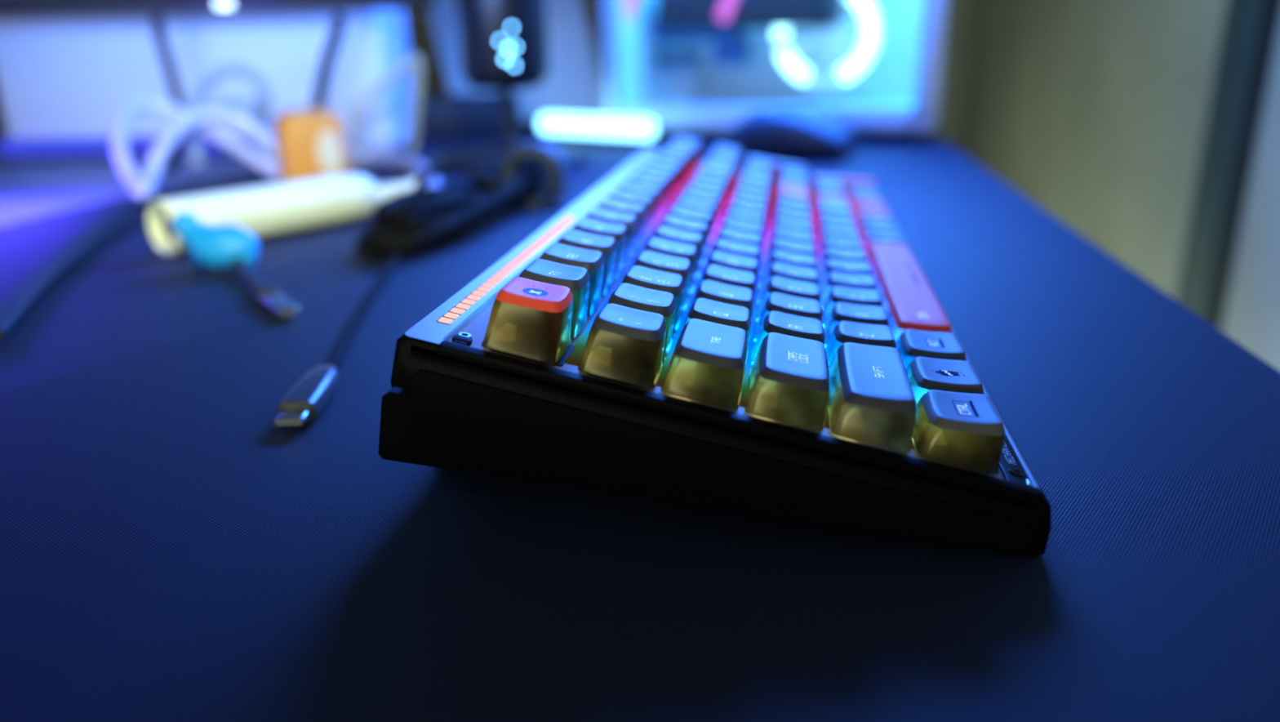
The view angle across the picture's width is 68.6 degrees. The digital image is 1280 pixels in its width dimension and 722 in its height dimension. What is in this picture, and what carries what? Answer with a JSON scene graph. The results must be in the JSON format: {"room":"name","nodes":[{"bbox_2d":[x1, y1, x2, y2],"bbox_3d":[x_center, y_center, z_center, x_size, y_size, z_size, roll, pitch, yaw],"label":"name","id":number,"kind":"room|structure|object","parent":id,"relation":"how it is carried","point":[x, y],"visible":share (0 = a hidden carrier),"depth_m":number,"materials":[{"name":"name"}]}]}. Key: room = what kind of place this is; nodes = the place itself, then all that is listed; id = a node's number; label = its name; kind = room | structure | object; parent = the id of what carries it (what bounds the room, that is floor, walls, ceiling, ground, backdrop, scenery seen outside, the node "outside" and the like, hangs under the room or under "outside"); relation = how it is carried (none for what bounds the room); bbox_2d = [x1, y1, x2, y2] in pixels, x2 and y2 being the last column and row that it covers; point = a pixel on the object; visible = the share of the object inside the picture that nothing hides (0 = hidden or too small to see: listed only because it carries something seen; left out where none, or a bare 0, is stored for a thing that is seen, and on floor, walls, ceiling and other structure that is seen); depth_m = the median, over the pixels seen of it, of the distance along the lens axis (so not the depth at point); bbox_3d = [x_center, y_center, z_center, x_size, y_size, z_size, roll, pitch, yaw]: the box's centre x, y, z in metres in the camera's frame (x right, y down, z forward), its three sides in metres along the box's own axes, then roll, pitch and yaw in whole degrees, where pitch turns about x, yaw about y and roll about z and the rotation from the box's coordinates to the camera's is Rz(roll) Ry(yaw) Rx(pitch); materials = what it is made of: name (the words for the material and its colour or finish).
{"room":"home office","nodes":[
{"label":"home office","id":0,"kind":"room"},
{"bbox_2d":[0,101,8,139],"bbox_3d":[-2.188,-0.587,0.677,0.060,2.440,5.800,2,19,9],"label":"wall","id":1,"kind":"structure","parent":0,"point":[3,131],"depth_m":2.72,"materials":[{"name":"beige paint"}]},
{"bbox_2d":[404,0,974,151],"bbox_3d":[-0.360,-1.421,3.014,2.800,2.440,0.060,2,19,9],"label":"wall","id":2,"kind":"structure","parent":0,"point":[422,42],"depth_m":3.00,"materials":[{"name":"beige paint"}]},
{"bbox_2d":[960,0,1279,371],"bbox_3d":[0.639,-0.493,0.250,0.060,2.440,5.800,2,19,9],"label":"wall","id":3,"kind":"structure","parent":0,"point":[1095,112],"depth_m":1.55,"materials":[{"name":"beige paint"}]},
{"bbox_2d":[1175,0,1265,320],"bbox_3d":[0.727,-0.759,1.022,0.017,2.440,0.090,2,19,9],"label":"trim","id":4,"kind":"structure","parent":3,"relation":"attached to","point":[1242,19],"depth_m":1.18,"materials":[{"name":"teal paint"}]},
{"bbox_2d":[1206,0,1279,330],"bbox_3d":[0.722,-0.740,0.966,0.015,2.440,0.033,2,19,9],"label":"trim","id":5,"kind":"structure","parent":3,"relation":"attached to","point":[1271,15],"depth_m":1.13,"materials":[{"name":"black"}]},
{"bbox_3d":[-0.753,0.633,0.865,3.000,0.040,5.800,2,19,9],"label":"floor","id":6,"kind":"structure","parent":0,"visible":0},
{"bbox_2d":[0,156,271,226],"bbox_3d":[-0.316,0.247,0.768,1.167,0.737,2.000,2,19,9],"label":"desk","id":7,"kind":"object","parent":6,"relation":"on","point":[28,190],"visible":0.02,"depth_m":0.82,"materials":[{"name":"grey laminate"}]},
{"bbox_2d":[0,9,419,161],"bbox_3d":[-0.451,-0.303,0.987,0.401,0.166,0.138,-1,19,0],"label":"storage box","id":8,"kind":"object","parent":7,"relation":"on","point":[66,81],"visible":0.73,"depth_m":0.94,"materials":[{"name":"white plastic"}]},
{"bbox_2d":[0,0,435,17],"bbox_3d":[-0.460,-0.463,0.988,0.533,0.469,0.349,-1,19,0],"label":"monitor","id":9,"kind":"object","parent":7,"relation":"on","point":[8,8],"visible":0.39,"depth_m":0.86,"materials":[{"name":"brown"}]},
{"bbox_2d":[151,16,186,173],"bbox_3d":[-0.429,-0.244,0.854,0.018,0.133,0.112,-8,20,-19],"label":"cord","id":10,"kind":"object","parent":9,"relation":"hanging from","point":[172,158],"visible":0.78,"depth_m":0.88,"materials":[{"name":"plastic"}]},
{"bbox_2d":[214,0,232,8],"bbox_3d":[-0.379,-0.326,0.859,0.012,0.007,0.016,-1,19,0],"label":"light","id":11,"kind":"object","parent":9,"relation":"attached to","point":[218,3],"depth_m":0.86,"materials":[{"name":"white"}]},
{"bbox_2d":[310,13,346,109],"bbox_3d":[-0.301,-0.249,0.864,0.051,0.134,0.091,2,19,9],"label":"cord","id":12,"kind":"object","parent":9,"relation":"hanging from","point":[339,22],"visible":0.67,"depth_m":0.89,"materials":[{"name":"plastic"}]},
{"bbox_2d":[0,93,1279,721],"bbox_3d":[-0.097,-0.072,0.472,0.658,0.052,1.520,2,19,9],"label":"desk mat","id":13,"kind":"object","parent":7,"relation":"on","point":[171,550],"depth_m":0.21,"materials":[{"name":"blue fabric"}]},
{"bbox_2d":[0,204,149,338],"bbox_3d":[-0.293,-0.056,0.494,0.014,0.005,0.303,-6,20,-15],"label":"cord","id":14,"kind":"object","parent":13,"relation":"on","point":[17,309],"visible":0.98,"depth_m":0.45,"materials":[{"name":"rubber"}]},
{"bbox_2d":[0,194,159,319],"bbox_3d":[-0.306,-0.064,0.516,0.018,0.005,0.351,-6,20,-15],"label":"cord","id":15,"kind":"object","parent":13,"relation":"on","point":[5,305],"visible":0.91,"depth_m":0.50,"materials":[{"name":"rubber"}]},
{"bbox_2d":[111,99,281,199],"bbox_3d":[-0.355,-0.175,0.756,0.127,0.066,0.142,-7,20,-16],"label":"cord","id":16,"kind":"object","parent":13,"relation":"on","point":[198,120],"visible":0.97,"depth_m":0.77,"materials":[{"name":"plastic"}]},
{"bbox_2d":[171,212,258,269],"bbox_3d":[-0.211,-0.058,0.466,0.043,0.032,0.022,2,19,9],"label":"animal figurine","id":17,"kind":"object","parent":13,"relation":"on","point":[214,246],"visible":0.98,"depth_m":0.46,"materials":[{"name":"plastic"}]},
{"bbox_2d":[186,62,271,170],"bbox_3d":[-0.368,-0.218,0.837,0.075,0.090,0.048,-10,21,-24],"label":"cord","id":18,"kind":"object","parent":13,"relation":"on","point":[215,76],"visible":0.86,"depth_m":0.82,"materials":[{"name":"white plastic"}]},
{"bbox_2d":[231,257,299,316],"bbox_3d":[-0.172,-0.034,0.420,0.010,0.008,0.106,-13,22,-31],"label":"cable","id":19,"kind":"object","parent":13,"relation":"on","point":[268,295],"visible":1,"depth_m":0.40,"materials":[{"name":"black plastic"}]},
{"bbox_2d":[146,173,428,254],"bbox_3d":[-0.202,-0.093,0.563,0.030,0.030,0.174,13,23,35],"label":"tube","id":20,"kind":"object","parent":13,"relation":"on","point":[265,211],"visible":0.74,"depth_m":0.54,"materials":[{"name":"white plastic"}]},
{"bbox_2d":[273,108,351,182],"bbox_3d":[-0.260,-0.170,0.746,0.053,0.058,0.035,-10,21,-24],"label":"case","id":21,"kind":"object","parent":13,"relation":"on","point":[310,144],"visible":0.8,"depth_m":0.73,"materials":[{"name":"orange plastic"}]},
{"bbox_2d":[351,53,423,152],"bbox_3d":[-0.241,-0.240,0.886,0.072,0.093,0.044,-15,23,-35],"label":"cord","id":22,"kind":"object","parent":13,"relation":"on","point":[415,61],"visible":0.97,"depth_m":0.88,"materials":[{"name":"white plastic"}]},
{"bbox_2d":[348,150,440,186],"bbox_3d":[-0.191,-0.151,0.759,0.057,0.015,0.275,-11,21,-27],"label":"cord","id":23,"kind":"object","parent":13,"relation":"on","point":[415,166],"visible":0.66,"depth_m":0.84,"materials":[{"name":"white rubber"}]},
{"bbox_2d":[275,160,547,425],"bbox_3d":[-0.117,-0.072,0.484,0.077,0.037,0.462,0,19,4],"label":"charging cable","id":24,"kind":"object","parent":13,"relation":"on","point":[408,220],"visible":0.93,"depth_m":0.50,"materials":[{"name":"rubber"}]},
{"bbox_2d":[432,0,587,169],"bbox_3d":[-0.121,-0.293,0.834,0.142,0.230,0.142,-3,19,-7],"label":"microphone","id":25,"kind":"object","parent":13,"relation":"on","point":[504,44],"visible":0.83,"depth_m":0.81,"materials":[{"name":"black plastic"}]},
{"bbox_2d":[427,0,604,132],"bbox_3d":[-0.174,-0.449,1.186,0.281,0.299,0.151,2,19,9],"label":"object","id":26,"kind":"object","parent":13,"relation":"on","point":[573,86],"visible":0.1,"depth_m":1.17,"materials":[{"name":"white plastic"}]},
{"bbox_2d":[499,141,568,210],"bbox_3d":[-0.072,-0.127,0.637,0.044,0.041,0.051,2,19,9],"label":"cable","id":27,"kind":"object","parent":13,"relation":"on","point":[553,161],"visible":0.85,"depth_m":0.62,"materials":[{"name":"black rubber"}]},
{"bbox_2d":[533,114,661,147],"bbox_3d":[-0.049,-0.250,1.016,0.164,0.028,0.032,13,24,36],"label":"light bar","id":28,"kind":"object","parent":13,"relation":"on","point":[635,132],"visible":1,"depth_m":1.00,"materials":[{"name":"white plastic"}]},
{"bbox_2d":[538,114,655,138],"bbox_3d":[-0.049,-0.254,1.015,0.158,0.020,0.022,13,24,36],"label":"diffuser","id":29,"kind":"object","parent":28,"relation":"attached to","point":[551,126],"depth_m":1.00,"materials":[{"name":"white plastic"}]},
{"bbox_2d":[377,136,1051,556],"bbox_3d":[0.041,-0.046,0.374,0.148,0.054,0.373,2,19,9],"label":"keyboard","id":30,"kind":"object","parent":13,"relation":"on","point":[757,339],"visible":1,"depth_m":0.21,"materials":[{"name":"black plastic"}]},
{"bbox_2d":[438,316,453,324],"bbox_3d":[-0.045,-0.009,0.218,0.003,0.001,0.003,14,20,4],"label":"light","id":31,"kind":"object","parent":30,"relation":"on","point":[442,319],"depth_m":0.22,"materials":[{"name":"plastic"}]},
{"bbox_2d":[444,311,459,318],"bbox_3d":[-0.044,-0.011,0.222,0.003,0.001,0.003,14,20,4],"label":"light","id":32,"kind":"object","parent":30,"relation":"on","point":[449,314],"depth_m":0.22,"materials":[{"name":"plastic"}]},
{"bbox_2d":[450,307,465,313],"bbox_3d":[-0.044,-0.012,0.226,0.003,0.001,0.003,14,20,4],"label":"light","id":33,"kind":"object","parent":30,"relation":"on","point":[455,309],"depth_m":0.23,"materials":[{"name":"plastic"}]},
{"bbox_2d":[456,302,470,309],"bbox_3d":[-0.043,-0.013,0.230,0.003,0.001,0.003,14,20,4],"label":"light","id":34,"kind":"object","parent":30,"relation":"on","point":[460,305],"depth_m":0.23,"materials":[{"name":"plastic"}]},
{"bbox_2d":[461,298,475,304],"bbox_3d":[-0.043,-0.015,0.234,0.003,0.001,0.003,14,20,4],"label":"light","id":35,"kind":"object","parent":30,"relation":"on","point":[466,300],"depth_m":0.23,"materials":[{"name":"plastic"}]},
{"bbox_2d":[466,294,480,300],"bbox_3d":[-0.042,-0.016,0.237,0.003,0.001,0.003,14,20,4],"label":"light","id":36,"kind":"object","parent":30,"relation":"on","point":[471,296],"depth_m":0.24,"materials":[{"name":"plastic"}]},
{"bbox_2d":[471,290,485,296],"bbox_3d":[-0.041,-0.017,0.241,0.003,0.001,0.003,14,20,4],"label":"light","id":37,"kind":"object","parent":30,"relation":"on","point":[477,292],"depth_m":0.24,"materials":[{"name":"pink plastic"}]},
{"bbox_2d":[477,286,490,292],"bbox_3d":[-0.041,-0.019,0.245,0.003,0.001,0.003,14,20,4],"label":"light","id":38,"kind":"object","parent":30,"relation":"on","point":[482,288],"depth_m":0.24,"materials":[{"name":"plastic"}]},
{"bbox_2d":[481,282,495,288],"bbox_3d":[-0.040,-0.020,0.249,0.003,0.001,0.003,14,20,4],"label":"light","id":39,"kind":"object","parent":30,"relation":"on","point":[489,285],"depth_m":0.25,"materials":[{"name":"pink plastic"}]},
{"bbox_2d":[486,278,499,284],"bbox_3d":[-0.040,-0.021,0.253,0.003,0.001,0.003,14,20,4],"label":"light","id":40,"kind":"object","parent":30,"relation":"on","point":[492,281],"depth_m":0.25,"materials":[{"name":"pink plastic"}]},
{"bbox_2d":[491,275,504,279],"bbox_3d":[-0.039,-0.023,0.257,0.003,0.001,0.003,14,20,4],"label":"light","id":41,"kind":"object","parent":30,"relation":"on","point":[495,277],"depth_m":0.26,"materials":[{"name":"pink plastic"}]},
{"bbox_2d":[495,271,508,276],"bbox_3d":[-0.038,-0.024,0.261,0.003,0.001,0.003,14,20,4],"label":"light","id":42,"kind":"object","parent":30,"relation":"on","point":[500,273],"depth_m":0.26,"materials":[{"name":"pink plastic"}]},
{"bbox_2d":[500,267,512,273],"bbox_3d":[-0.038,-0.025,0.265,0.003,0.001,0.003,14,20,4],"label":"light","id":43,"kind":"object","parent":30,"relation":"on","point":[503,269],"depth_m":0.26,"materials":[{"name":"pink plastic"}]},
{"bbox_2d":[504,264,516,270],"bbox_3d":[-0.037,-0.027,0.268,0.003,0.001,0.003,14,20,4],"label":"light","id":44,"kind":"object","parent":30,"relation":"on","point":[507,266],"depth_m":0.27,"materials":[{"name":"pink plastic"}]},
{"bbox_2d":[508,261,519,266],"bbox_3d":[-0.036,-0.028,0.272,0.003,0.001,0.003,14,20,4],"label":"light","id":45,"kind":"object","parent":30,"relation":"on","point":[511,263],"depth_m":0.27,"materials":[{"name":"pink plastic"}]},
{"bbox_2d":[512,258,524,263],"bbox_3d":[-0.036,-0.029,0.276,0.003,0.001,0.003,14,20,4],"label":"light","id":46,"kind":"object","parent":30,"relation":"on","point":[517,260],"depth_m":0.28,"materials":[{"name":"pink plastic"}]},
{"bbox_2d":[490,349,548,364],"bbox_3d":[-0.026,-0.008,0.214,0.015,0.012,0.014,14,20,4],"label":"switch","id":47,"kind":"object","parent":30,"relation":"attached to","point":[497,356],"depth_m":0.21,"materials":[{"name":"grey plastic"}]},
{"bbox_2d":[516,255,527,260],"bbox_3d":[-0.035,-0.031,0.280,0.003,0.001,0.003,14,20,4],"label":"light","id":48,"kind":"object","parent":30,"relation":"on","point":[521,257],"depth_m":0.28,"materials":[{"name":"pink plastic"}]},
{"bbox_2d":[520,252,531,257],"bbox_3d":[-0.035,-0.032,0.284,0.003,0.001,0.003,14,20,4],"label":"light","id":49,"kind":"object","parent":30,"relation":"on","point":[523,254],"depth_m":0.28,"materials":[{"name":"pink plastic"}]},
{"bbox_2d":[524,249,534,253],"bbox_3d":[-0.034,-0.033,0.288,0.003,0.001,0.003,14,20,4],"label":"light","id":50,"kind":"object","parent":30,"relation":"on","point":[526,251],"depth_m":0.29,"materials":[{"name":"pink plastic"}]},
{"bbox_2d":[527,246,537,251],"bbox_3d":[-0.033,-0.035,0.291,0.003,0.001,0.003,14,20,4],"label":"light","id":51,"kind":"object","parent":30,"relation":"on","point":[529,248],"depth_m":0.29,"materials":[{"name":"pink plastic"}]},
{"bbox_2d":[530,244,541,248],"bbox_3d":[-0.033,-0.036,0.295,0.003,0.001,0.003,14,20,4],"label":"light","id":52,"kind":"object","parent":30,"relation":"on","point":[533,245],"depth_m":0.29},
{"bbox_2d":[533,241,544,245],"bbox_3d":[-0.032,-0.037,0.299,0.003,0.001,0.003,14,20,4],"label":"light","id":53,"kind":"object","parent":30,"relation":"on","point":[536,242],"depth_m":0.30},
{"bbox_2d":[537,239,547,243],"bbox_3d":[-0.031,-0.039,0.303,0.003,0.001,0.003,14,20,4],"label":"light","id":54,"kind":"object","parent":30,"relation":"on","point":[540,240],"depth_m":0.30,"materials":[{"name":"pink plastic"}]},
{"bbox_2d":[540,236,551,240],"bbox_3d":[-0.031,-0.040,0.307,0.003,0.001,0.003,14,20,4],"label":"light","id":55,"kind":"object","parent":30,"relation":"on","point":[543,237],"depth_m":0.31,"materials":[{"name":"pink plastic"}]},
{"bbox_2d":[543,234,554,237],"bbox_3d":[-0.030,-0.041,0.311,0.003,0.001,0.003,14,20,4],"label":"light","id":56,"kind":"object","parent":30,"relation":"on","point":[546,235],"depth_m":0.31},
{"bbox_2d":[546,231,556,235],"bbox_3d":[-0.029,-0.043,0.315,0.003,0.001,0.003,14,20,4],"label":"light","id":57,"kind":"object","parent":30,"relation":"on","point":[548,233],"depth_m":0.31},
{"bbox_2d":[550,229,559,232],"bbox_3d":[-0.029,-0.044,0.318,0.003,0.001,0.003,14,20,4],"label":"light","id":58,"kind":"object","parent":30,"relation":"on","point":[552,230],"depth_m":0.32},
{"bbox_2d":[552,226,562,231],"bbox_3d":[-0.028,-0.045,0.322,0.003,0.001,0.003,14,20,4],"label":"light","id":59,"kind":"object","parent":30,"relation":"on","point":[555,228],"depth_m":0.32,"materials":[{"name":"pink plastic"}]},
{"bbox_2d":[555,224,564,228],"bbox_3d":[-0.028,-0.047,0.326,0.003,0.001,0.003,14,20,4],"label":"light","id":60,"kind":"object","parent":30,"relation":"on","point":[557,225],"depth_m":0.33,"materials":[{"name":"pink plastic"}]},
{"bbox_2d":[574,322,592,346],"bbox_3d":[-0.004,-0.009,0.231,0.020,0.011,0.019,14,20,4],"label":"switch","id":61,"kind":"object","parent":30,"relation":"attached to","point":[582,330],"depth_m":0.23,"materials":[{"name":"grey plastic"}]},
{"bbox_2d":[590,302,607,322],"bbox_3d":[-0.001,-0.015,0.249,0.020,0.011,0.019,14,20,4],"label":"switch","id":62,"kind":"object","parent":30,"relation":"attached to","point":[595,308],"depth_m":0.25,"materials":[{"name":"blue plastic"}]},
{"bbox_2d":[564,344,644,388],"bbox_3d":[-0.006,-0.004,0.214,0.020,0.011,0.016,14,20,4],"label":"switch","id":63,"kind":"object","parent":30,"relation":"attached to","point":[586,366],"depth_m":0.21,"materials":[{"name":"grey plastic"}]},
{"bbox_2d":[604,285,618,302],"bbox_3d":[0.002,-0.021,0.267,0.020,0.011,0.019,14,20,4],"label":"switch","id":64,"kind":"object","parent":30,"relation":"attached to","point":[608,290],"depth_m":0.27,"materials":[{"name":"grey plastic"}]},
{"bbox_2d":[616,270,628,286],"bbox_3d":[0.005,-0.028,0.284,0.020,0.011,0.019,14,20,4],"label":"switch","id":65,"kind":"object","parent":30,"relation":"attached to","point":[620,273],"depth_m":0.28,"materials":[{"name":"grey plastic"}]},
{"bbox_2d":[626,257,637,271],"bbox_3d":[0.008,-0.034,0.302,0.020,0.011,0.019,14,20,4],"label":"switch","id":66,"kind":"object","parent":30,"relation":"attached to","point":[630,260],"depth_m":0.30,"materials":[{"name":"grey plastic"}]},
{"bbox_2d":[636,245,644,257],"bbox_3d":[0.011,-0.040,0.320,0.020,0.011,0.019,14,20,4],"label":"switch","id":67,"kind":"object","parent":30,"relation":"attached to","point":[640,249],"depth_m":0.32,"materials":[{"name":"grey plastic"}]},
{"bbox_2d":[644,235,653,245],"bbox_3d":[0.014,-0.046,0.338,0.020,0.011,0.019,14,20,4],"label":"switch","id":68,"kind":"object","parent":30,"relation":"attached to","point":[647,237],"depth_m":0.34,"materials":[{"name":"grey plastic"}]},
{"bbox_2d":[655,353,671,386],"bbox_3d":[0.014,0.000,0.218,0.017,0.009,0.025,14,20,4],"label":"switch","id":69,"kind":"object","parent":30,"relation":"attached to","point":[663,361],"depth_m":0.21,"materials":[{"name":"grey plastic"}]},
{"bbox_2d":[668,331,680,355],"bbox_3d":[0.017,-0.007,0.239,0.017,0.009,0.019,14,20,4],"label":"switch","id":70,"kind":"object","parent":30,"relation":"attached to","point":[673,336],"depth_m":0.24,"materials":[{"name":"grey plastic"}]},
{"bbox_2d":[676,311,688,332],"bbox_3d":[0.020,-0.013,0.257,0.017,0.009,0.019,14,20,4],"label":"switch","id":71,"kind":"object","parent":30,"relation":"attached to","point":[681,316],"depth_m":0.25,"materials":[{"name":"blue plastic"}]},
{"bbox_2d":[684,294,693,312],"bbox_3d":[0.023,-0.019,0.274,0.017,0.009,0.019,14,20,4],"label":"switch","id":72,"kind":"object","parent":30,"relation":"attached to","point":[688,298],"depth_m":0.27,"materials":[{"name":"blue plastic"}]},
{"bbox_2d":[691,279,700,295],"bbox_3d":[0.026,-0.025,0.292,0.017,0.009,0.019,14,20,4],"label":"switch","id":73,"kind":"object","parent":30,"relation":"attached to","point":[695,282],"depth_m":0.29,"materials":[{"name":"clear plastic"}]},
{"bbox_2d":[697,266,705,279],"bbox_3d":[0.029,-0.031,0.310,0.017,0.009,0.019,14,20,4],"label":"switch","id":74,"kind":"object","parent":30,"relation":"attached to","point":[700,269],"depth_m":0.31,"materials":[{"name":"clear plastic"}]},
{"bbox_2d":[702,253,709,266],"bbox_3d":[0.032,-0.037,0.328,0.017,0.009,0.019,14,20,4],"label":"switch","id":75,"kind":"object","parent":30,"relation":"attached to","point":[705,257],"depth_m":0.33,"materials":[{"name":"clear plastic"}]},
{"bbox_2d":[706,243,714,254],"bbox_3d":[0.035,-0.043,0.345,0.017,0.009,0.019,14,20,4],"label":"switch","id":76,"kind":"object","parent":30,"relation":"attached to","point":[709,246],"depth_m":0.34,"materials":[{"name":"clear plastic"}]},
{"bbox_2d":[711,233,717,243],"bbox_3d":[0.038,-0.050,0.363,0.017,0.009,0.019,14,20,4],"label":"switch","id":77,"kind":"object","parent":30,"relation":"attached to","point":[713,236],"depth_m":0.36,"materials":[{"name":"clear plastic"}]},
{"bbox_2d":[715,224,721,233],"bbox_3d":[0.041,-0.056,0.381,0.017,0.009,0.019,14,20,4],"label":"switch","id":78,"kind":"object","parent":30,"relation":"attached to","point":[717,226],"depth_m":0.38,"materials":[{"name":"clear plastic"}]},
{"bbox_2d":[718,216,724,224],"bbox_3d":[0.043,-0.062,0.399,0.017,0.009,0.019,14,20,4],"label":"switch","id":79,"kind":"object","parent":30,"relation":"attached to","point":[720,218],"depth_m":0.40,"materials":[{"name":"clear plastic"}]},
{"bbox_2d":[721,208,727,216],"bbox_3d":[0.046,-0.068,0.417,0.017,0.009,0.019,14,20,4],"label":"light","id":80,"kind":"object","parent":30,"relation":"attached to","point":[723,211],"depth_m":0.41,"materials":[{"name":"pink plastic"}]},
{"bbox_2d":[448,163,1004,479],"bbox_3d":[0.044,-0.047,0.373,0.126,0.001,0.365,14,20,4],"label":"switch plate","id":81,"kind":"object","parent":30,"relation":"attached to","point":[477,326],"depth_m":0.21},
{"bbox_2d":[727,192,733,202],"bbox_3d":[0.053,-0.082,0.457,0.017,0.009,0.029,14,20,4],"label":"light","id":82,"kind":"object","parent":30,"relation":"attached to","point":[730,194],"depth_m":0.45,"materials":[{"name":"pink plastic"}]},
{"bbox_2d":[738,366,750,407],"bbox_3d":[0.033,0.004,0.219,0.017,0.009,0.029,14,20,4],"label":"switch","id":83,"kind":"object","parent":30,"relation":"attached to","point":[744,371],"depth_m":0.21,"materials":[{"name":"clear plastic"}]},
{"bbox_2d":[745,342,753,367],"bbox_3d":[0.036,-0.004,0.242,0.017,0.009,0.019,14,20,4],"label":"switch","id":84,"kind":"object","parent":30,"relation":"attached to","point":[749,362],"depth_m":0.24,"materials":[{"name":"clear plastic"}]},
{"bbox_2d":[748,322,755,343],"bbox_3d":[0.039,-0.010,0.260,0.017,0.009,0.019,14,20,4],"label":"switch","id":85,"kind":"object","parent":30,"relation":"attached to","point":[753,333],"depth_m":0.26,"materials":[{"name":"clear plastic"}]},
{"bbox_2d":[751,305,758,324],"bbox_3d":[0.042,-0.016,0.277,0.017,0.009,0.019,14,20,4],"label":"switch","id":86,"kind":"object","parent":30,"relation":"attached to","point":[755,315],"depth_m":0.28,"materials":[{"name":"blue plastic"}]},
{"bbox_2d":[754,289,759,306],"bbox_3d":[0.045,-0.022,0.295,0.017,0.009,0.019,14,20,4],"label":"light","id":87,"kind":"object","parent":30,"relation":"attached to","point":[757,302],"depth_m":0.29,"materials":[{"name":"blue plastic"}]},
{"bbox_2d":[756,275,761,290],"bbox_3d":[0.048,-0.028,0.313,0.017,0.009,0.019,14,20,4],"label":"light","id":88,"kind":"object","parent":30,"relation":"attached to","point":[759,281],"depth_m":0.31,"materials":[{"name":"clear plastic"}]},
{"bbox_2d":[758,262,763,275],"bbox_3d":[0.051,-0.034,0.331,0.017,0.009,0.019,14,20,4],"label":"switch","id":89,"kind":"object","parent":30,"relation":"attached to","point":[761,268],"depth_m":0.33,"materials":[{"name":"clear plastic"}]},
{"bbox_2d":[760,252,764,263],"bbox_3d":[0.054,-0.041,0.348,0.017,0.009,0.019,14,20,4],"label":"switch","id":90,"kind":"object","parent":30,"relation":"attached to","point":[762,257],"depth_m":0.35,"materials":[{"name":"clear plastic"}]},
{"bbox_2d":[761,241,765,252],"bbox_3d":[0.057,-0.047,0.366,0.017,0.009,0.019,14,20,4],"label":"switch","id":91,"kind":"object","parent":30,"relation":"attached to","point":[764,242],"depth_m":0.37,"materials":[{"name":"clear plastic"}]},
{"bbox_2d":[763,232,767,242],"bbox_3d":[0.060,-0.053,0.384,0.017,0.009,0.019,14,20,4],"label":"switch","id":92,"kind":"object","parent":30,"relation":"attached to","point":[765,240],"depth_m":0.38,"materials":[{"name":"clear plastic"}]},
{"bbox_2d":[764,224,768,233],"bbox_3d":[0.062,-0.059,0.402,0.017,0.009,0.019,14,20,4],"label":"switch","id":93,"kind":"object","parent":30,"relation":"attached to","point":[766,225],"depth_m":0.40,"materials":[{"name":"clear plastic"}]},
{"bbox_2d":[765,216,768,224],"bbox_3d":[0.065,-0.065,0.420,0.017,0.009,0.019,14,20,4],"label":"switch","id":94,"kind":"object","parent":30,"relation":"attached to","point":[767,217],"depth_m":0.42,"materials":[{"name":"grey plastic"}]},
{"bbox_2d":[766,200,771,216],"bbox_3d":[0.070,-0.075,0.449,0.017,0.009,0.043,14,20,4],"label":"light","id":95,"kind":"object","parent":30,"relation":"attached to","point":[769,211],"depth_m":0.44,"materials":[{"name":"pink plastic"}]},
{"bbox_2d":[823,404,830,428],"bbox_3d":[0.052,0.007,0.222,0.017,0.008,0.039,14,20,4],"label":"switch","id":96,"kind":"object","parent":30,"relation":"attached to","point":[826,406],"depth_m":0.21,"materials":[{"name":"clear plastic"}]},
{"bbox_2d":[910,439,915,448],"bbox_3d":[0.069,0.015,0.212,0.017,0.008,0.019,14,20,4],"label":"switch","id":97,"kind":"object","parent":30,"relation":"attached to","point":[912,441],"depth_m":0.21,"materials":[{"name":"clear plastic"}]},
{"bbox_2d":[601,0,948,142],"bbox_3d":[0.147,-0.486,1.028,0.380,0.460,0.235,5,20,17],"label":"monitor","id":98,"kind":"object","parent":13,"relation":"on","point":[873,67],"visible":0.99,"depth_m":1.08,"materials":[{"name":"white metal"}]},
{"bbox_2d":[625,0,637,22],"bbox_3d":[-0.009,-0.403,1.039,0.036,0.054,0.015,5,20,17],"label":"light","id":99,"kind":"object","parent":98,"relation":"attached to","point":[630,5],"depth_m":1.04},
{"bbox_2d":[653,13,743,41],"bbox_3d":[0.054,-0.410,1.154,0.142,0.032,0.050,5,20,17],"label":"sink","id":100,"kind":"object","parent":98,"relation":"in","point":[737,34],"depth_m":1.13,"materials":[{"name":"blue"}]},
{"bbox_2d":[715,0,736,22],"bbox_3d":[0.097,-0.390,1.008,0.034,0.052,0.015,5,20,17],"label":"light","id":101,"kind":"object","parent":98,"relation":"attached to","point":[725,10],"depth_m":1.01,"materials":[{"name":"purple"}]},
{"bbox_2d":[724,106,855,162],"bbox_3d":[0.136,-0.209,0.860,0.116,0.045,0.066,13,23,35],"label":"computer mouse","id":102,"kind":"object","parent":13,"relation":"on","point":[788,134],"visible":0.95,"depth_m":0.83,"materials":[{"name":"plastic"}]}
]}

